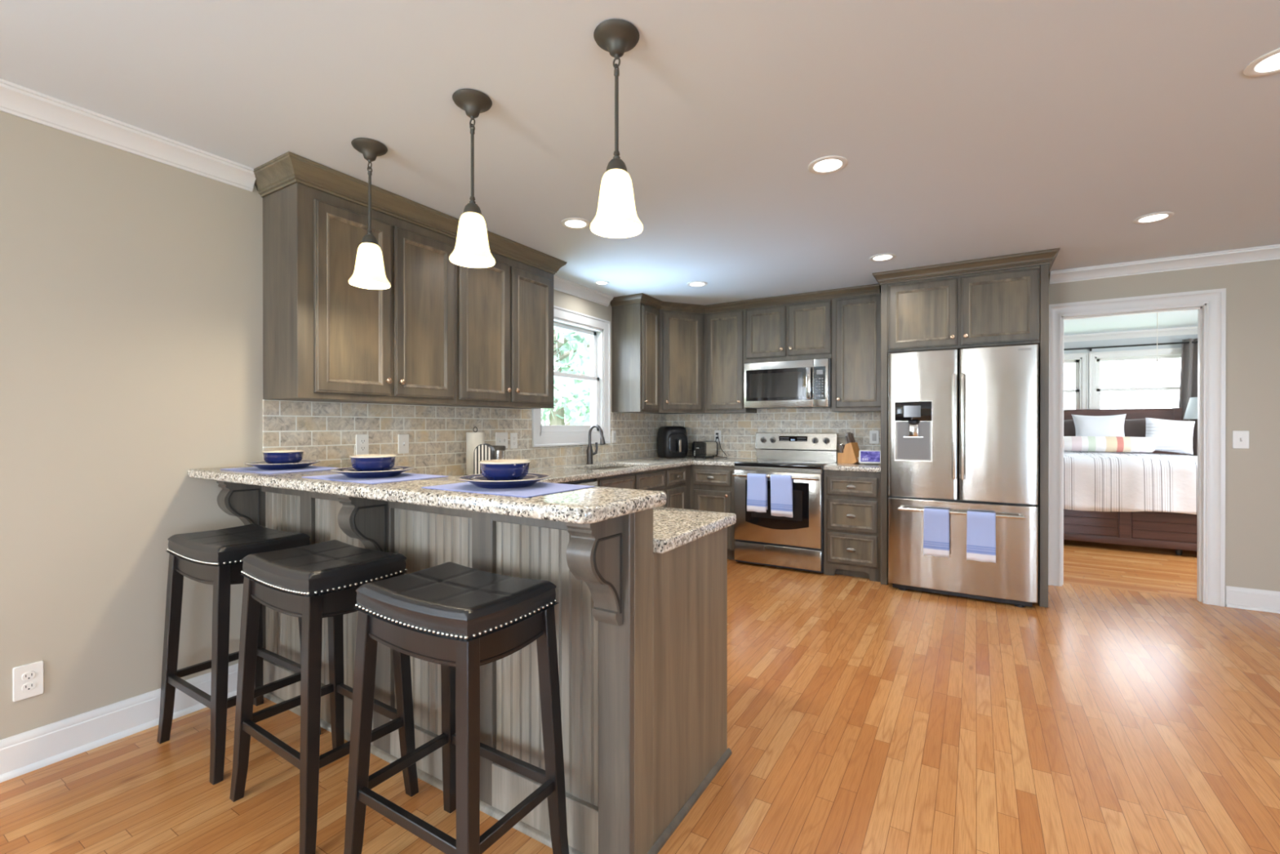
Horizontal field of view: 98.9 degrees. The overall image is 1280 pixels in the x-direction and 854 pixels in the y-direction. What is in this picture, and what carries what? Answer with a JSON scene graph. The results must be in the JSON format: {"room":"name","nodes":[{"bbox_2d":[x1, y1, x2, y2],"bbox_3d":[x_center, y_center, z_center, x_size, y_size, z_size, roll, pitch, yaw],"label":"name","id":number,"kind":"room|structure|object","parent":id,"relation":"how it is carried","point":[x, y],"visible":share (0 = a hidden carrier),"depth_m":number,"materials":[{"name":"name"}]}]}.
{"room":"kitchen","nodes":[
{"label":"kitchen","id":0,"kind":"room"},
{"bbox_2d":[0,111,654,739],"bbox_3d":[-2.114,0.022,2.301,0.150,2.440,9.213,0,0,32],"label":"wall","id":1,"kind":"structure","parent":0,"point":[131,285],"depth_m":2.17,"materials":[{"name":"beige paint"}]},
{"bbox_2d":[12,660,44,702],"bbox_3d":[-2.216,0.920,1.986,0.009,0.122,0.076,0,0,32],"label":"outlet","id":2,"kind":"object","parent":1,"relation":"attached to","point":[28,680],"visible":1,"depth_m":1.98,"materials":[{"name":"white plastic"}]},
{"bbox_2d":[22,671,35,680],"bbox_3d":[-2.213,0.901,1.984,0.002,0.029,0.034,0,0,32],"label":"receptacle","id":3,"kind":"object","parent":2,"relation":"attached to","point":[26,675],"depth_m":1.98,"materials":[{"name":"white plastic"}]},
{"bbox_2d":[22,681,35,691],"bbox_3d":[-2.213,0.940,1.984,0.002,0.029,0.034,0,0,32],"label":"receptacle","id":4,"kind":"object","parent":2,"relation":"attached to","point":[26,686],"depth_m":1.98,"materials":[{"name":"white plastic"}]},
{"bbox_2d":[0,662,238,782],"bbox_3d":[-3.108,1.177,0.516,0.026,0.140,4.825,0,0,32],"label":"baseboard","id":5,"kind":"structure","parent":1,"relation":"attached to","point":[28,751],"depth_m":2.12,"materials":[{"name":"white paint"}]},
{"bbox_2d":[0,78,255,191],"bbox_3d":[-3.081,-1.151,0.511,0.070,0.085,4.855,0,0,32],"label":"trim","id":6,"kind":"structure","parent":1,"relation":"attached to","point":[17,100],"depth_m":2.16,"materials":[{"name":"white paint"}]},
{"bbox_2d":[262,182,454,404],"bbox_3d":[-1.431,-0.618,2.917,0.365,0.972,0.879,0,0,32],"label":"upper cabinet","id":7,"kind":"object","parent":1,"relation":"attached to","point":[326,338],"visible":1,"depth_m":2.66,"materials":[{"name":"grey wood"}]},
{"bbox_2d":[253,151,566,274],"bbox_3d":[-1.194,-1.153,3.289,0.384,0.093,1.897,0,0,32],"label":"crown molding","id":8,"kind":"structure","parent":7,"relation":"attached to","point":[288,169],"depth_m":2.74,"materials":[{"name":"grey wood"}]},
{"bbox_2d":[355,434,368,454],"bbox_3d":[-1.547,0.099,3.055,0.009,0.116,0.072,0,0,32],"label":"outlet","id":9,"kind":"object","parent":1,"relation":"attached to","point":[362,440],"visible":0.93,"depth_m":3.05,"materials":[{"name":"white plastic"}]},
{"bbox_2d":[398,434,408,453],"bbox_3d":[-1.409,0.101,3.272,0.018,0.116,0.070,0,0,32],"label":"light switch","id":10,"kind":"object","parent":1,"relation":"attached to","point":[403,439],"visible":1,"depth_m":3.27,"materials":[{"name":"white plastic"}]},
{"bbox_2d":[262,400,666,475],"bbox_3d":[-0.757,0.092,4.361,0.010,0.458,4.043,0,0,32],"label":"backsplash","id":11,"kind":"structure","parent":1,"relation":"attached to","point":[326,432],"depth_m":3.41,"materials":[{"name":"tile"}]},
{"bbox_2d":[421,239,553,408],"bbox_3d":[-0.970,-0.621,3.669,0.365,0.972,0.884,0,0,32],"label":"upper cabinet","id":12,"kind":"object","parent":1,"relation":"attached to","point":[504,311],"visible":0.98,"depth_m":3.54,"materials":[{"name":"grey wood"}]},
{"bbox_2d":[495,431,507,448],"bbox_3d":[-0.992,0.097,3.952,0.018,0.116,0.116,0,0,32],"label":"light switch","id":13,"kind":"object","parent":1,"relation":"attached to","point":[501,438],"visible":0.94,"depth_m":3.95,"materials":[{"name":"white plastic"}]},
{"bbox_2d":[510,432,517,448],"bbox_3d":[-0.933,0.101,4.056,0.009,0.116,0.070,0,0,32],"label":"outlet","id":14,"kind":"object","parent":1,"relation":"attached to","point":[513,436],"visible":1,"depth_m":4.05,"materials":[{"name":"white plastic"}]},
{"bbox_2d":[531,305,610,447],"bbox_3d":[-0.601,-0.413,4.696,0.126,1.135,1.040,0,0,32],"label":"window","id":15,"kind":"structure","parent":1,"relation":"in","point":[599,330],"depth_m":4.90,"materials":[{"name":"white paint"}]},
{"bbox_2d":[553,275,613,306],"bbox_3d":[-0.552,-1.163,4.635,0.070,0.085,1.070,0,0,32],"label":"trim","id":16,"kind":"structure","parent":1,"relation":"attached to","point":[560,284],"depth_m":4.71,"materials":[{"name":"white paint"}]},
{"bbox_2d":[611,431,616,443],"bbox_3d":[-0.245,0.093,5.177,0.010,0.116,0.070,0,0,32],"label":"light switch","id":17,"kind":"object","parent":1,"relation":"attached to","point":[613,433],"visible":1,"depth_m":5.17,"materials":[{"name":"white plastic"}]},
{"bbox_2d":[611,302,659,413],"bbox_3d":[-0.018,-0.637,5.221,0.365,0.995,0.354,0,0,32],"label":"upper cabinet","id":18,"kind":"object","parent":1,"relation":"attached to","point":[635,327],"visible":1,"depth_m":5.09,"materials":[{"name":"grey wood"}]},
{"bbox_2d":[609,283,880,313],"bbox_3d":[0.917,-1.170,5.129,2.387,0.070,0.693,0,0,10],"label":"crown molding","id":19,"kind":"structure","parent":18,"relation":"attached to","point":[642,298],"depth_m":5.07,"materials":[{"name":"brown wood"}]},
{"bbox_2d":[648,309,715,413],"bbox_3d":[0.367,-0.638,5.615,0.610,0.995,0.720,0,0,32],"label":"upper cabinet","id":20,"kind":"object","parent":1,"relation":"attached to","point":[682,334],"visible":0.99,"depth_m":5.38,"materials":[{"name":"grey wood"}]},
{"bbox_2d":[1049,244,1279,284],"bbox_3d":[1.026,-1.150,0.389,7.200,0.085,8.943,0,0,32],"label":"trim","id":21,"kind":"structure","parent":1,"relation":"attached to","point":[1270,252],"depth_m":3.91,"materials":[{"name":"white paint"}]},
{"bbox_2d":[0,0,1279,335],"bbox_3d":[2.048,-1.248,2.054,7.500,0.100,13.150,0,0,32],"label":"ceiling","id":22,"kind":"structure","parent":0,"point":[965,130],"depth_m":2.10,"materials":[{"name":"paint"}]},
{"bbox_2d":[348,137,391,289],"bbox_3d":[-1.152,-0.901,2.337,0.163,0.592,0.163,0,0,32],"label":"pendant light","id":23,"kind":"object","parent":22,"relation":"hanging from","point":[369,273],"visible":1,"depth_m":2.31,"materials":[{"name":"white glass"}]},
{"bbox_2d":[448,88,495,267],"bbox_3d":[-0.614,-0.900,2.006,0.163,0.592,0.163,0,0,32],"label":"pendant light","id":24,"kind":"object","parent":22,"relation":"hanging from","point":[472,250],"visible":1,"depth_m":1.98,"materials":[{"name":"white glass"}]},
{"bbox_2d":[560,217,590,229],"bbox_3d":[-0.380,-1.198,3.232,0.174,0.006,0.174,0,0,32],"label":"recessed light","id":25,"kind":"object","parent":22,"relation":"in","point":[570,223],"visible":1,"depth_m":3.22,"materials":[{"name":"white"}]},
{"bbox_2d":[590,18,643,238],"bbox_3d":[-0.071,-0.899,1.674,0.163,0.592,0.163,0,0,32],"label":"pendant light","id":26,"kind":"object","parent":22,"relation":"hanging from","point":[616,217],"visible":1,"depth_m":1.65,"materials":[{"name":"white glass"}]},
{"bbox_2d":[686,280,707,287],"bbox_3d":[0.482,-1.202,4.616,0.174,0.006,0.174,0,0,32],"label":"recessed light","id":27,"kind":"object","parent":22,"relation":"in","point":[695,284],"visible":1,"depth_m":4.61,"materials":[{"name":"white"}]},
{"bbox_2d":[808,155,848,174],"bbox_3d":[0.859,-1.196,2.508,0.174,0.006,0.174,0,0,32],"label":"recessed light","id":28,"kind":"object","parent":22,"relation":"in","point":[829,164],"visible":1,"depth_m":2.50,"materials":[{"name":"white plastic"}]},
{"bbox_2d":[869,253,896,261],"bbox_3d":[1.720,-1.200,3.885,0.174,0.006,0.174,0,0,32],"label":"recessed light","id":29,"kind":"object","parent":22,"relation":"in","point":[881,257],"visible":1,"depth_m":3.88,"materials":[{"name":"white"}]},
{"bbox_2d":[1133,211,1173,223],"bbox_3d":[2.944,-1.198,3.144,0.174,0.006,0.174,0,0,32],"label":"recessed light","id":30,"kind":"object","parent":22,"relation":"in","point":[1154,217],"visible":1,"depth_m":3.13,"materials":[{"name":"white"}]},
{"bbox_2d":[1243,48,1279,76],"bbox_3d":[2.091,-1.194,1.782,0.174,0.006,0.174,0,0,32],"label":"recessed light","id":31,"kind":"object","parent":22,"relation":"in","point":[1268,64],"visible":1,"depth_m":1.81,"materials":[{"name":"white"}]},
{"bbox_2d":[0,539,1279,853],"bbox_3d":[2.048,1.272,2.062,7.400,0.060,13.050,0,0,32],"label":"floor","id":32,"kind":"structure","parent":0,"point":[865,716],"depth_m":2.11,"materials":[{"name":"brown wood"}]},
{"bbox_2d":[156,523,320,784],"bbox_3d":[-1.599,0.834,2.189,0.503,0.816,0.368,0,0,32],"label":"bar stool","id":33,"kind":"object","parent":32,"relation":"on","point":[214,557],"visible":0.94,"depth_m":2.09,"materials":[{"name":"black leather"}]},
{"bbox_2d":[229,539,418,853],"bbox_3d":[-1.063,0.835,1.849,0.503,0.816,0.368,0,0,33],"label":"bar stool","id":34,"kind":"object","parent":32,"relation":"on","point":[313,583],"visible":0.98,"depth_m":1.78,"materials":[{"name":"brown wood"}]},
{"bbox_2d":[343,561,568,853],"bbox_3d":[-0.505,0.836,1.516,0.503,0.816,0.368,0,0,32],"label":"bar stool","id":35,"kind":"object","parent":32,"relation":"on","point":[461,619],"visible":1,"depth_m":1.46,"materials":[{"name":"brown wood"}]},
{"bbox_2d":[216,480,731,853],"bbox_3d":[-0.785,0.733,2.279,2.141,1.018,0.849,0,0,32],"label":"breakfast bar","id":36,"kind":"object","parent":32,"relation":"on","point":[642,633],"visible":0.58,"depth_m":1.73,"materials":[{"name":"brown wood"}]},
{"bbox_2d":[187,465,666,524],"bbox_3d":[-0.942,0.204,1.989,2.175,0.040,0.395,0,0,32],"label":"countertop","id":37,"kind":"structure","parent":36,"relation":"on","point":[596,504],"depth_m":1.53,"materials":[{"name":"stone"}]},
{"bbox_2d":[220,465,337,474],"bbox_3d":[-1.546,0.181,2.374,0.430,0.003,0.300,0,0,32],"label":"placemat","id":38,"kind":"object","parent":37,"relation":"on","point":[252,469],"visible":0.54,"depth_m":2.30,"materials":[{"name":"blue fabric"}]},
{"bbox_2d":[244,459,319,470],"bbox_3d":[-1.543,0.165,2.372,0.276,0.028,0.276,0,0,32],"label":"dinner plate","id":39,"kind":"object","parent":38,"relation":"on","point":[295,465],"visible":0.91,"depth_m":2.29,"materials":[{"name":"ceramic"}]},
{"bbox_2d":[255,461,310,463],"bbox_3d":[-1.543,0.163,2.372,0.202,0.018,0.202,0,0,32],"label":"salad plate","id":40,"kind":"object","parent":39,"relation":"on","point":[300,461],"visible":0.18,"depth_m":2.40,"materials":[{"name":"ceramic"}]},
{"bbox_2d":[261,449,304,463],"bbox_3d":[-1.543,0.133,2.372,0.157,0.061,0.157,0,0,32],"label":"bowl","id":41,"kind":"object","parent":40,"relation":"on","point":[277,456],"visible":0.87,"depth_m":2.32,"materials":[{"name":"ceramic"}]},
{"bbox_2d":[302,472,448,484],"bbox_3d":[-0.969,0.182,2.008,0.430,0.003,0.300,0,0,32],"label":"placemat","id":42,"kind":"object","parent":37,"relation":"on","point":[402,477],"visible":0.72,"depth_m":1.95,"materials":[{"name":"blue fabric"}]},
{"bbox_2d":[330,465,413,478],"bbox_3d":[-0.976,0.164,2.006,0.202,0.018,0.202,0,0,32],"label":"salad plate","id":43,"kind":"object","parent":42,"relation":"on","point":[393,468],"visible":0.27,"depth_m":2.02,"materials":[{"name":"ceramic"}]},
{"bbox_2d":[349,453,396,471],"bbox_3d":[-0.976,0.134,2.006,0.157,0.061,0.157,0,0,32],"label":"bowl","id":44,"kind":"object","parent":43,"relation":"on","point":[374,462],"visible":0.91,"depth_m":1.95,"materials":[{"name":"ceramic"}]},
{"bbox_2d":[421,481,594,497],"bbox_3d":[-0.401,0.183,1.675,0.430,0.003,0.300,0,0,32],"label":"placemat","id":45,"kind":"object","parent":37,"relation":"on","point":[539,488],"visible":0.78,"depth_m":1.60,"materials":[{"name":"blue fabric"}]},
{"bbox_2d":[457,472,550,488],"bbox_3d":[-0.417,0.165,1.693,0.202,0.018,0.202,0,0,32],"label":"salad plate","id":46,"kind":"object","parent":45,"relation":"on","point":[526,477],"visible":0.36,"depth_m":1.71,"materials":[{"name":"ceramic"}]},
{"bbox_2d":[478,459,530,480],"bbox_3d":[-0.417,0.135,1.693,0.157,0.061,0.157,0,0,32],"label":"bowl","id":47,"kind":"object","parent":46,"relation":"on","point":[491,469],"visible":0.97,"depth_m":1.64,"materials":[{"name":"ceramic"}]},
{"bbox_2d":[561,478,597,486],"bbox_3d":[-0.699,0.793,3.827,0.650,0.848,0.610,0,0,32],"label":"dishwasher","id":48,"kind":"object","parent":32,"relation":"on","point":[591,482],"visible":0.1,"depth_m":3.84,"materials":[{"name":"grey metal"}]},
{"bbox_2d":[594,466,665,506],"bbox_3d":[-0.289,0.798,4.531,0.614,0.874,1.010,0,0,32],"label":"base cabinet","id":49,"kind":"object","parent":32,"relation":"on","point":[653,480],"visible":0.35,"depth_m":4.44,"materials":[{"name":"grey wood"}]},
{"bbox_2d":[664,465,689,509],"bbox_3d":[0.119,0.796,5.170,0.640,0.874,0.503,0,0,32],"label":"base cabinet","id":50,"kind":"object","parent":32,"relation":"on","point":[677,489],"visible":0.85,"depth_m":5.00,"materials":[{"name":"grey wood"}]},
{"bbox_2d":[689,464,735,559],"bbox_3d":[0.573,0.795,5.518,1.050,0.874,0.662,0,0,32],"label":"base cabinet","id":51,"kind":"object","parent":32,"relation":"on","point":[711,486],"visible":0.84,"depth_m":5.10,"materials":[{"name":"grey wood"}]},
{"bbox_2d":[457,456,753,553],"bbox_3d":[0.182,0.343,3.831,2.147,0.040,3.946,0,0,32],"label":"countertop","id":52,"kind":"structure","parent":51,"relation":"on","point":[673,527],"depth_m":2.23,"materials":[{"name":"stone"}]},
{"bbox_2d":[463,426,484,475],"bbox_3d":[-1.080,0.161,3.596,0.150,0.325,0.150,0,0,32],"label":"paper towel holder","id":53,"kind":"object","parent":52,"relation":"on","point":[473,439],"visible":0.59,"depth_m":3.54,"materials":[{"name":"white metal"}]},
{"bbox_2d":[473,443,495,474],"bbox_3d":[-0.987,0.217,3.480,0.118,0.221,0.064,0,0,0],"label":"striped canister","id":54,"kind":"object","parent":52,"relation":"on","point":[486,451],"visible":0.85,"depth_m":3.45,"materials":[{"name":"silver metal"}]},
{"bbox_2d":[492,445,506,459],"bbox_3d":[-0.982,0.224,3.756,0.120,0.194,0.120,0,0,32],"label":"steel canister","id":55,"kind":"object","parent":52,"relation":"on","point":[500,451],"visible":0.37,"depth_m":3.71,"materials":[{"name":"silver metal"}]},
{"bbox_2d":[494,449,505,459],"bbox_3d":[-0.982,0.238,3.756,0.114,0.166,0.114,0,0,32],"label":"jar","id":56,"kind":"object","parent":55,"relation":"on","point":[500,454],"depth_m":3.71,"materials":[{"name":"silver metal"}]},
{"bbox_2d":[586,424,605,464],"bbox_3d":[-0.369,0.149,4.718,0.190,0.343,0.097,0,0,32],"label":"faucet","id":57,"kind":"object","parent":52,"relation":"on","point":[589,449],"visible":1,"depth_m":4.71,"materials":[{"name":"grey metal"}]},
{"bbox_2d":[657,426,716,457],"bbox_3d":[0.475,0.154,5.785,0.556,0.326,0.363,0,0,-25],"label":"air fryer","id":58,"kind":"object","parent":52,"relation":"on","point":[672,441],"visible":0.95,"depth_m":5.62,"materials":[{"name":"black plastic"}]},
{"bbox_2d":[667,433,687,453],"bbox_3d":[0.386,0.170,5.622,0.204,0.210,0.033,0,0,-18],"label":"basket","id":59,"kind":"object","parent":58,"relation":"on","point":[677,442],"depth_m":5.60,"materials":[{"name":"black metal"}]},
{"bbox_2d":[692,435,727,458],"bbox_3d":[0.724,0.198,5.627,0.311,0.238,0.293,0,0,32],"label":"toaster","id":60,"kind":"object","parent":52,"relation":"on","point":[703,449],"visible":1,"depth_m":5.58,"materials":[{"name":"silver metal"}]},
{"bbox_2d":[732,432,838,573],"bbox_3d":[1.328,0.638,4.999,0.780,1.166,0.726,0,0,32],"label":"range","id":61,"kind":"object","parent":32,"relation":"on","point":[796,542],"visible":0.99,"depth_m":4.79,"materials":[{"name":"grey metal"}]},
{"bbox_2d":[746,473,767,512],"bbox_3d":[1.020,0.573,4.772,0.173,0.331,0.046,0,0,32],"label":"dish towel","id":62,"kind":"object","parent":61,"relation":"hanging from","point":[757,483],"visible":1,"depth_m":4.75,"materials":[{"name":"blue fabric"}]},
{"bbox_2d":[769,474,792,517],"bbox_3d":[1.206,0.587,4.659,0.198,0.358,0.046,0,0,32],"label":"dish towel","id":63,"kind":"object","parent":61,"relation":"hanging from","point":[781,486],"visible":1,"depth_m":4.64,"materials":[{"name":"blue fabric"}]},
{"bbox_2d":[734,458,836,469],"bbox_3d":[1.331,0.334,4.998,0.774,0.035,0.578,0,0,32],"label":"cooktop","id":64,"kind":"object","parent":61,"relation":"in","point":[754,464],"depth_m":4.87,"materials":[{"name":"black"}]},
{"bbox_2d":[823,470,880,582],"bbox_3d":[1.878,0.797,4.717,0.448,0.874,0.662,0,0,32],"label":"base cabinet","id":65,"kind":"object","parent":32,"relation":"on","point":[851,499],"visible":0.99,"depth_m":4.47,"materials":[{"name":"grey wood"}]},
{"bbox_2d":[823,462,880,472],"bbox_3d":[1.887,0.340,4.728,0.446,0.040,0.632,0,0,32],"label":"countertop","id":66,"kind":"structure","parent":65,"relation":"on","point":[834,466],"depth_m":4.50,"materials":[{"name":"stone"}]},
{"bbox_2d":[837,431,859,463],"bbox_3d":[1.850,0.181,4.825,0.095,0.276,0.192,0,0,-34],"label":"knife block","id":67,"kind":"object","parent":66,"relation":"on","point":[849,452],"visible":1,"depth_m":4.80,"materials":[{"name":"brown wood"}]},
{"bbox_2d":[857,449,880,464],"bbox_3d":[2.027,0.258,4.781,0.195,0.123,0.381,0,0,32],"label":"smart display","id":68,"kind":"object","parent":66,"relation":"on","point":[865,456],"visible":0.99,"depth_m":4.64,"materials":[{"name":"white plastic"}]},
{"bbox_2d":[888,343,1038,607],"bbox_3d":[2.458,0.337,4.213,0.932,1.797,0.808,0,0,32],"label":"refrigerator","id":69,"kind":"object","parent":32,"relation":"on","point":[963,426],"visible":1,"depth_m":3.90,"materials":[{"name":"grey metal"}]},
{"bbox_2d":[923,507,949,557],"bbox_3d":[2.136,0.760,3.950,0.165,0.341,0.046,0,0,32],"label":"dish towel","id":70,"kind":"object","parent":69,"relation":"hanging from","point":[935,521],"visible":1,"depth_m":3.93,"materials":[{"name":"blue fabric"}]},
{"bbox_2d":[966,511,995,562],"bbox_3d":[2.370,0.761,3.807,0.173,0.341,0.046,0,0,32],"label":"dish towel","id":71,"kind":"object","parent":69,"relation":"hanging from","point":[980,526],"visible":1,"depth_m":3.79,"materials":[{"name":"blue fabric"}]},
{"bbox_2d":[880,263,1048,607],"bbox_3d":[2.510,0.060,4.298,1.062,2.351,0.730,0,0,32],"label":"refrigerator surround","id":72,"kind":"object","parent":32,"relation":"on","point":[1006,307],"visible":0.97,"depth_m":3.97,"materials":[{"name":"grey wood"}]},
{"bbox_2d":[1063,407,1197,555],"bbox_3d":[5.285,0.499,6.229,1.680,1.461,1.900,0,0,32],"label":"bed","id":73,"kind":"object","parent":32,"relation":"on","point":[1178,531],"visible":0.28,"depth_m":5.45,"materials":[{"name":"brown wood"}]},
{"bbox_2d":[1063,450,1197,514],"bbox_3d":[5.218,0.570,6.102,1.705,0.553,1.796,0,0,32],"label":"duvet","id":74,"kind":"object","parent":73,"relation":"on","point":[1094,481],"visible":0.5,"depth_m":5.38,"materials":[{"name":"white fabric"}]},
{"bbox_2d":[1063,419,1075,435],"bbox_3d":[5.255,0.098,6.982,0.540,0.396,0.226,0,0,32],"label":"pillow","id":75,"kind":"object","parent":74,"relation":"on","point":[1068,424],"visible":0.07,"depth_m":6.86,"materials":[{"name":"brown fabric"}]},
{"bbox_2d":[1071,413,1126,436],"bbox_3d":[5.541,0.058,6.607,0.520,0.433,0.223,0,0,32],"label":"pillow","id":76,"kind":"object","parent":74,"relation":"on","point":[1085,425],"visible":0.56,"depth_m":6.57,"materials":[{"name":"white fabric"}]},
{"bbox_2d":[1063,435,1155,452],"bbox_3d":[5.361,0.199,6.379,0.932,0.180,0.196,0,0,32],"label":"bolster","id":77,"kind":"object","parent":74,"relation":"on","point":[1071,443],"visible":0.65,"depth_m":6.28,"materials":[{"name":"fabric"}]},
{"bbox_2d":[1124,417,1146,436],"bbox_3d":[5.831,0.088,6.640,0.560,0.396,0.226,0,0,32],"label":"pillow","id":78,"kind":"object","parent":74,"relation":"on","point":[1132,427],"visible":0.17,"depth_m":6.54,"materials":[{"name":"brown fabric"}]},
{"bbox_2d":[1145,417,1195,454],"bbox_3d":[6.045,0.100,6.263,0.465,0.420,0.230,0,0,32],"label":"pillow","id":79,"kind":"object","parent":74,"relation":"on","point":[1173,436],"visible":0.88,"depth_m":6.20,"materials":[{"name":"white fabric"}]},
{"bbox_3d":[6.643,0.862,6.246,0.460,0.735,0.390,0,0,32],"label":"nightstand","id":80,"kind":"object","parent":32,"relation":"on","visible":0},
{"bbox_2d":[1183,397,1197,418],"bbox_3d":[6.524,0.062,6.287,0.410,0.865,0.410,0,0,32],"label":"table lamp","id":81,"kind":"object","parent":80,"relation":"on","point":[1191,412],"visible":0.13,"depth_m":6.30,"materials":[{"name":"white fabric"}]},
{"bbox_2d":[728,259,1279,591],"bbox_3d":[3.459,0.016,4.217,7.350,2.440,0.120,0,0,32],"label":"wall","id":82,"kind":"structure","parent":0,"point":[1252,397],"depth_m":3.73,"materials":[{"name":"beige paint"}]},
{"bbox_2d":[714,430,720,441],"bbox_3d":[0.810,0.093,5.742,0.074,0.118,0.030,0,0,32],"label":"outlet","id":83,"kind":"object","parent":82,"relation":"attached to","point":[717,433],"visible":0.94,"depth_m":5.74,"materials":[{"name":"white plastic"}]},
{"bbox_2d":[704,308,756,413],"bbox_3d":[0.903,-0.637,5.491,0.432,0.995,0.372,0,0,32],"label":"upper cabinet","id":84,"kind":"object","parent":82,"relation":"attached to","point":[725,331],"visible":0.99,"depth_m":5.36,"materials":[{"name":"grey wood"}]},
{"bbox_2d":[666,407,880,458],"bbox_3d":[1.274,0.050,5.481,2.282,0.536,0.010,0,0,32],"label":"backsplash","id":85,"kind":"structure","parent":82,"relation":"attached to","point":[738,430],"depth_m":5.49,"materials":[{"name":"tile"}]},
{"bbox_2d":[746,298,831,363],"bbox_3d":[1.427,-0.872,5.170,0.794,0.525,0.372,0,0,32],"label":"upper cabinet","id":86,"kind":"object","parent":82,"relation":"attached to","point":[802,331],"visible":0.98,"depth_m":5.03,"materials":[{"name":"grey wood"}]},
{"bbox_2d":[743,358,831,408],"bbox_3d":[1.408,-0.392,5.136,0.786,0.422,0.420,0,0,32],"label":"microwave","id":87,"kind":"object","parent":86,"relation":"attached to","point":[798,384],"visible":1,"depth_m":4.99,"materials":[{"name":"grey metal"}]},
{"bbox_2d":[831,293,880,412],"bbox_3d":[1.958,-0.635,4.845,0.451,0.995,0.372,0,0,32],"label":"upper cabinet","id":88,"kind":"object","parent":82,"relation":"attached to","point":[855,320],"visible":0.9,"depth_m":4.73,"materials":[{"name":"grey wood"}]},
{"bbox_2d":[869,430,879,444],"bbox_3d":[2.117,0.092,4.951,0.078,0.120,0.010,0,0,32],"label":"light switch","id":89,"kind":"object","parent":82,"relation":"attached to","point":[873,434],"visible":1,"depth_m":4.95,"materials":[{"name":"white plastic"}]},
{"bbox_2d":[871,248,1060,285],"bbox_3d":[2.509,-1.159,4.293,1.172,0.086,0.738,0,0,32],"label":"crown molding","id":90,"kind":"structure","parent":82,"relation":"attached to","point":[1044,256],"depth_m":3.97,"materials":[{"name":"brown wood"}]},
{"bbox_2d":[1048,288,1226,606],"bbox_3d":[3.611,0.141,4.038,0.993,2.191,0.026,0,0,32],"label":"trim","id":91,"kind":"structure","parent":82,"relation":"attached to","point":[1215,300],"depth_m":3.82,"materials":[{"name":"white paint"}]},
{"bbox_2d":[1232,431,1248,448],"bbox_3d":[4.104,0.087,3.740,0.080,0.122,0.018,0,0,32],"label":"light switch","id":92,"kind":"object","parent":82,"relation":"attached to","point":[1240,438],"visible":1,"depth_m":3.74,"materials":[{"name":"white plastic"}]},
{"bbox_2d":[1225,585,1279,613],"bbox_3d":[2.903,1.181,-0.754,2.798,0.140,8.943,0,0,32],"label":"baseboard","id":93,"kind":"structure","parent":82,"relation":"attached to","point":[1262,600],"depth_m":3.71,"materials":[{"name":"white paint"}]},
{"bbox_2d":[1063,333,1197,408],"bbox_3d":[6.094,0.007,7.126,4.400,2.440,0.120,0,0,32],"label":"wall","id":94,"kind":"structure","parent":0,"point":[1169,339],"depth_m":6.99,"materials":[{"name":"paint"}]},
{"bbox_2d":[1063,352,1088,408],"bbox_3d":[5.323,-0.344,7.570,1.340,1.260,0.126,0,0,32],"label":"window","id":95,"kind":"structure","parent":94,"relation":"in","point":[1080,359],"depth_m":7.22,"materials":[{"name":"white paint"}]},
{"bbox_2d":[1063,326,1197,342],"bbox_3d":[6.044,-1.170,7.041,4.400,0.085,0.070,0,0,32],"label":"trim","id":96,"kind":"structure","parent":94,"relation":"attached to","point":[1189,330],"depth_m":6.93,"materials":[{"name":"white paint"}]},
{"bbox_2d":[1063,341,1197,351],"bbox_3d":[5.876,-1.003,7.103,3.050,0.051,0.141,0,0,32],"label":"curtain rod","id":97,"kind":"object","parent":94,"relation":"attached to","point":[1090,348],"visible":0.29,"depth_m":6.87,"materials":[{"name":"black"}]},
{"bbox_2d":[1178,338,1197,455],"bbox_3d":[6.735,0.069,6.529,0.483,2.260,0.075,0,0,32],"label":"curtain","id":98,"kind":"object","parent":97,"relation":"hanging from","point":[1188,369],"visible":0.14,"depth_m":6.60,"materials":[{"name":"grey fabric"}]},
{"bbox_2d":[1088,347,1182,408],"bbox_3d":[6.508,-0.342,6.844,1.420,1.260,0.126,0,0,32],"label":"window","id":99,"kind":"structure","parent":94,"relation":"in","point":[1095,357],"depth_m":7.04,"materials":[{"name":"white paint"}]},
{"label":"outside","id":100,"kind":"structure","parent":0,"visible":0},
{"bbox_3d":[0.116,1.781,5.800,80.000,0.100,90.000,0,0,32],"label":"ground","id":101,"kind":"structure","parent":100,"visible":0},
{"bbox_2d":[541,326,590,425],"bbox_3d":[-1.377,-0.361,9.148,3.044,4.185,2.786,0,0,32],"label":"tree","id":102,"kind":"object","parent":101,"relation":"on","point":[565,353],"visible":0.21,"depth_m":8.52,"materials":[{"name":"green plant"}]},
{"bbox_2d":[541,341,590,425],"bbox_3d":[-1.577,-1.028,12.443,3.627,5.500,3.668,0,0,32],"label":"tree","id":103,"kind":"object","parent":101,"relation":"on","point":[567,418],"visible":0.02,"depth_m":12.71,"materials":[{"name":"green plant"}]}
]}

